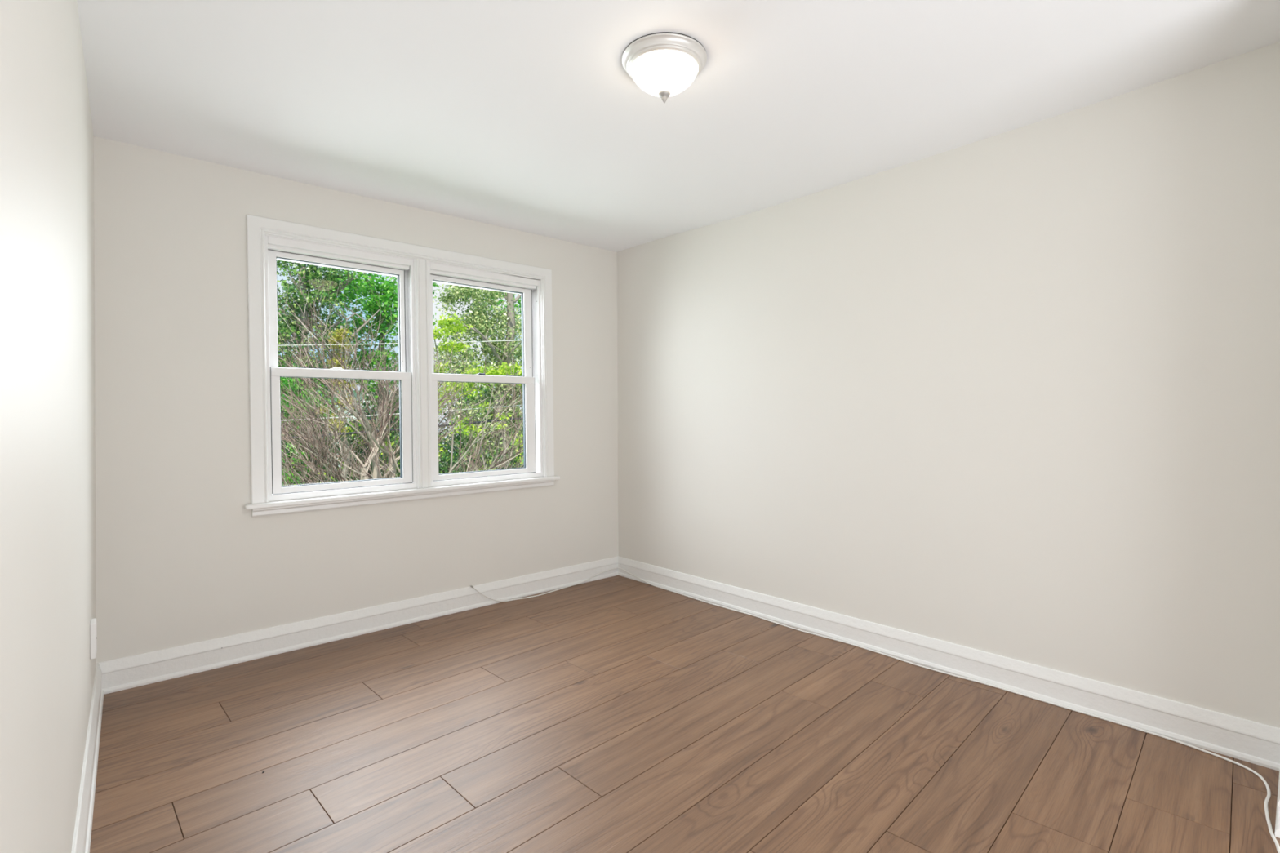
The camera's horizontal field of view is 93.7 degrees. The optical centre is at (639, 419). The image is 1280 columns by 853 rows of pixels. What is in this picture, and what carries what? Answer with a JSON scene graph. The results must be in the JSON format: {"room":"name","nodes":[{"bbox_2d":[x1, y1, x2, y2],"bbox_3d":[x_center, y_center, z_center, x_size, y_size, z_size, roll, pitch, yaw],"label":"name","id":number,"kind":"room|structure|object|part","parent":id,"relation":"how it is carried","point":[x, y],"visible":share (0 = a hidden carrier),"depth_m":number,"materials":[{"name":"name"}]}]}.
{"room":"empty bedroom","nodes":[
{"label":"empty bedroom","id":0,"kind":"room"},
{"bbox_2d":[0,0,96,852],"bbox_3d":[-0.673,-0.082,0.510,0.140,2.650,5.406,0,0,-40],"label":"wall","id":1,"kind":"structure","parent":0,"point":[48,554],"depth_m":1.04,"materials":[{"name":"beige paint"}]},
{"bbox_2d":[71,662,103,852],"bbox_3d":[-0.865,1.125,0.871,0.024,0.136,4.602,0,0,-40],"label":"baseboard","id":2,"kind":"structure","parent":1,"relation":"attached to","point":[84,816],"depth_m":1.87,"materials":[{"name":"paint"}]},
{"bbox_2d":[89,617,96,659],"bbox_3d":[-2.025,0.812,2.224,0.017,0.130,0.080,0,0,-40],"label":"outlet cover","id":3,"kind":"object","parent":1,"relation":"attached to","point":[93,621],"visible":1,"depth_m":2.19,"materials":[{"name":"white plastic"}]},
{"bbox_2d":[93,136,618,662],"bbox_3d":[-1.307,-0.082,3.647,3.261,2.650,0.210,0,0,-42],"label":"wall","id":4,"kind":"structure","parent":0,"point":[181,560],"depth_m":3.00,"materials":[{"name":"beige paint"}]},
{"bbox_2d":[265,234,417,502],"bbox_3d":[-1.659,-0.270,3.354,0.790,1.373,0.156,-1,1,-42],"label":"window","id":5,"kind":"structure","parent":4,"relation":"attached to","point":[280,248],"depth_m":3.33,"materials":[{"name":"white plastic"}]},
{"bbox_3d":[-1.675,-0.558,3.357,0.706,0.650,0.032,-1,1,-42],"label":"sash","id":6,"kind":"part","parent":5,"relation":"part of","materials":[{"name":"white plastic"}]},
{"bbox_3d":[-1.634,0.054,3.338,0.722,0.654,0.036,-1,1,-42],"label":"sash","id":7,"kind":"part","parent":5,"relation":"part of","materials":[{"name":"white plastic"}]},
{"bbox_2d":[97,555,618,694],"bbox_3d":[-1.258,1.125,3.598,2.964,0.136,0.024,0,0,-42],"label":"baseboard","id":8,"kind":"structure","parent":4,"relation":"attached to","point":[145,668],"depth_m":3.20,"materials":[{"name":"paint"}]},
{"bbox_3d":[-1.293,0.422,3.618,1.854,0.025,0.150,-1,1,-42],"label":"window sill","id":9,"kind":"part","parent":4,"relation":"part of","materials":[{"name":"white"}]},
{"bbox_2d":[427,261,543,487],"bbox_3d":[-1.020,-0.282,3.931,0.823,1.373,0.156,-1,1,-42],"label":"window","id":10,"kind":"structure","parent":4,"relation":"attached to","point":[529,290],"depth_m":4.02,"materials":[{"name":"white plastic"}]},
{"bbox_3d":[-1.036,-0.570,3.933,0.739,0.650,0.032,-1,1,-42],"label":"sash","id":11,"kind":"part","parent":10,"relation":"part of","materials":[{"name":"white plastic"}]},
{"bbox_3d":[-1.004,0.042,3.905,0.733,0.654,0.036,-1,1,-42],"label":"sash","id":12,"kind":"part","parent":10,"relation":"part of","materials":[{"name":"white plastic"}]},
{"bbox_2d":[76,0,1279,252],"bbox_3d":[0.445,-1.339,1.576,3.400,0.189,5.600,0,0,-42],"label":"ceiling","id":13,"kind":"structure","parent":0,"point":[527,116],"depth_m":2.25,"materials":[{"name":"white paint"}]},
{"bbox_2d":[621,31,706,102],"bbox_3d":[0.084,-1.171,2.077,0.295,0.157,0.295,0,0,-42],"label":"ceiling lamp","id":14,"kind":"object","parent":13,"relation":"attached to","point":[663,64],"visible":1,"depth_m":2.00,"materials":[{"name":"white glass"}]},
{"bbox_3d":[0.084,-1.246,2.077,0.293,0.007,0.293,0,0,-42],"label":"mounting plate","id":15,"kind":"part","parent":14,"relation":"part of","materials":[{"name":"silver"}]},
{"bbox_3d":[0.084,-1.174,2.077,0.232,0.092,0.232,0,0,-42],"label":"lamp shade","id":16,"kind":"part","parent":14,"relation":"part of","materials":[{"name":"white glass"}]},
{"bbox_2d":[89,575,1279,852],"bbox_3d":[0.594,1.201,1.615,3.614,0.030,5.727,0,0,-42],"label":"floor","id":17,"kind":"structure","parent":0,"point":[617,713],"depth_m":2.13,"materials":[{"name":"brown wood"}]},
{"bbox_2d":[470,567,1279,852],"bbox_3d":[0.631,1.110,2.778,1.210,0.151,3.730,0,0,-42],"label":"coaxial cable","id":18,"kind":"object","parent":17,"relation":"on","point":[1268,793],"visible":1,"depth_m":2.56,"materials":[{"name":"white plastic"}]},
{"bbox_2d":[617,41,1279,728],"bbox_3d":[1.692,-0.095,2.643,0.150,2.650,5.400,0,0,-42],"label":"wall","id":19,"kind":"structure","parent":0,"point":[1015,393],"depth_m":2.62,"materials":[{"name":"beige paint"}]},
{"bbox_2d":[617,556,1279,771],"bbox_3d":[0.995,1.114,3.294,0.024,0.136,3.492,0,0,-42],"label":"baseboard","id":20,"kind":"structure","parent":19,"relation":"attached to","point":[1241,739],"depth_m":2.61,"materials":[{"name":"paint"}]},
{"bbox_3d":[2.026,-0.096,1.797,0.487,2.650,0.120,0,0,-42],"label":"doorway","id":21,"kind":"structure","parent":0,"visible":0},
{"bbox_2d":[1275,768,1279,838],"bbox_3d":[1.984,1.111,1.851,0.487,0.136,0.024,0,0,-42],"label":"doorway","id":22,"kind":"structure","parent":21,"relation":"attached to","point":[1277,812],"depth_m":1.72,"materials":[{"name":"paint"}]},
{"label":"outside","id":23,"kind":"structure","parent":0,"visible":0},
{"bbox_2d":[439,453,523,473],"bbox_3d":[-13.672,3.795,30.111,60.000,1.157,55.000,0,0,-42],"label":"lawn","id":24,"kind":"structure","parent":23,"point":[522,454],"depth_m":51.75,"materials":[{"name":"green plant"}]},
{"bbox_2d":[276,259,294,484],"bbox_3d":[-11.087,-0.913,17.771,2.799,10.038,2.642,0,0,16],"label":"tree","id":25,"kind":"object","parent":24,"relation":"on","point":[277,262],"visible":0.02,"depth_m":17.80,"materials":[{"name":"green plant"}]},
{"bbox_2d":[280,364,345,485],"bbox_3d":[-8.680,1.409,14.769,2.401,5.617,1.929,0,0,-14],"label":"bush","id":26,"kind":"object","parent":24,"relation":"on","point":[285,384],"visible":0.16,"depth_m":14.85,"materials":[{"name":"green plant"}]},
{"bbox_2d":[284,391,342,480],"bbox_3d":[-13.466,1.275,22.591,5.612,6.185,3.779,0,0,-42],"label":"tree","id":27,"kind":"object","parent":24,"relation":"on","point":[297,391],"visible":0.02,"depth_m":23.60,"materials":[{"name":"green plant"}]},
{"bbox_2d":[276,259,379,484],"bbox_3d":[-9.416,-1.654,16.848,2.883,11.603,4.108,0,0,38],"label":"tree","id":28,"kind":"object","parent":24,"relation":"on","point":[313,276],"visible":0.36,"depth_m":16.76,"materials":[{"name":"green plant"}]},
{"bbox_2d":[311,325,368,481],"bbox_3d":[-6.970,1.042,14.168,0.835,6.570,1.439,0,0,34],"label":"tree","id":29,"kind":"object","parent":24,"relation":"on","point":[336,336],"visible":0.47,"depth_m":14.03,"materials":[{"name":"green plant"}]},
{"bbox_2d":[320,361,399,467],"bbox_3d":[-17.002,0.201,37.219,3.800,7.400,6.800,0,0,-42],"label":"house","id":30,"kind":"structure","parent":24,"relation":"on","point":[357,386],"depth_m":34.69,"materials":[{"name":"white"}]},
{"bbox_2d":[280,414,454,485],"bbox_3d":[-7.646,1.907,16.735,5.348,4.535,2.631,0,0,-34],"label":"hedge","id":31,"kind":"object","parent":24,"relation":"on","point":[358,424],"visible":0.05,"depth_m":16.42,"materials":[{"name":"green plant"}]},
{"bbox_2d":[319,266,444,437],"bbox_3d":[-8.752,-0.863,19.981,4.382,10.242,2.843,0,0,-21],"label":"maple tree","id":32,"kind":"object","parent":24,"relation":"on","point":[386,289],"visible":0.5,"depth_m":19.71,"materials":[{"name":"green plant"}]},
{"bbox_2d":[277,260,493,486],"bbox_3d":[-4.290,1.201,7.126,4.752,6.163,3.796,0,0,-10],"label":"bare shrub","id":33,"kind":"object","parent":24,"relation":"on","point":[375,442],"visible":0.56,"depth_m":7.19,"materials":[{"name":"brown plant"}]},
{"bbox_2d":[329,380,448,479],"bbox_3d":[-10.727,1.031,24.775,3.851,6.186,5.471,0,0,44],"label":"tree","id":34,"kind":"object","parent":24,"relation":"on","point":[372,393],"visible":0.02,"depth_m":24.25,"materials":[{"name":"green plant"}]},
{"bbox_2d":[355,412,464,480],"bbox_3d":[-5.893,2.004,15.841,3.003,4.604,2.600,0,0,-42],"label":"hedge","id":35,"kind":"object","parent":24,"relation":"on","point":[442,448],"visible":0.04,"depth_m":15.96,"materials":[{"name":"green plant"}]},
{"bbox_2d":[433,312,473,473],"bbox_3d":[-4.163,1.016,12.792,1.194,6.691,1.056,0,0,-9],"label":"tree","id":36,"kind":"object","parent":24,"relation":"on","point":[446,323],"visible":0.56,"depth_m":12.78,"materials":[{"name":"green plant"}]},
{"bbox_2d":[432,282,523,473],"bbox_3d":[-4.081,0.023,16.225,3.692,8.567,2.486,0,0,-32],"label":"tree","id":37,"kind":"object","parent":24,"relation":"on","point":[477,317],"visible":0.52,"depth_m":15.94,"materials":[{"name":"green plant"}]},
{"bbox_2d":[432,281,523,449],"bbox_3d":[-4.582,-0.443,18.348,5.190,9.598,2.736,0,0,-25],"label":"maple tree","id":38,"kind":"object","parent":24,"relation":"on","point":[434,284],"visible":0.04,"depth_m":18.52,"materials":[{"name":"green plant"}]},
{"bbox_2d":[433,330,524,474],"bbox_3d":[-1.063,1.627,6.742,3.638,5.109,2.861,0,0,17],"label":"bare shrub","id":39,"kind":"object","parent":24,"relation":"on","point":[498,464],"visible":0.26,"depth_m":6.55,"materials":[{"name":"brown plant"}]},
{"bbox_2d":[437,384,523,472],"bbox_3d":[-6.478,1.050,26.228,5.406,6.382,3.898,0,0,-45],"label":"tree","id":40,"kind":"object","parent":24,"relation":"on","point":[458,439],"visible":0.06,"depth_m":25.42,"materials":[{"name":"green plant"}]},
{"bbox_2d":[438,422,524,473],"bbox_3d":[-2.748,1.749,15.299,5.648,4.969,3.032,0,0,-25],"label":"hedge","id":41,"kind":"object","parent":24,"relation":"on","point":[495,453],"visible":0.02,"depth_m":14.98,"materials":[{"name":"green plant"}]},
{"bbox_2d":[440,360,523,471],"bbox_3d":[-2.795,1.628,11.167,2.027,5.460,1.472,0,0,-14],"label":"tree","id":42,"kind":"object","parent":24,"relation":"on","point":[502,371],"visible":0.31,"depth_m":11.08,"materials":[{"name":"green plant"}]},
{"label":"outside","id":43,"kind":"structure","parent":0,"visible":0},
{"bbox_2d":[281,404,521,421],"bbox_3d":[-3.870,-0.215,10.499,11.215,0.771,0.018,0,0,-44],"label":"cable","id":44,"kind":"object","parent":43,"point":[514,405],"visible":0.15,"depth_m":10.84,"materials":[{"name":"white plastic"}]},
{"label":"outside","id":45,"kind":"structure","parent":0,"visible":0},
{"bbox_2d":[278,339,521,346],"bbox_3d":[-5.159,-1.822,13.995,10.359,1.117,0.020,0,0,-44],"label":"cable","id":46,"kind":"object","parent":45,"point":[520,340],"visible":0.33,"depth_m":13.44,"materials":[{"name":"white plastic"}]},
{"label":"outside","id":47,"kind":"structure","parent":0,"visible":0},
{"bbox_2d":[281,417,521,439],"bbox_3d":[-3.869,0.050,10.500,11.216,0.818,0.039,0,0,-44],"label":"cable","id":48,"kind":"object","parent":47,"point":[504,420],"visible":0.17,"depth_m":10.74,"materials":[{"name":"grey plastic"}]}
]}

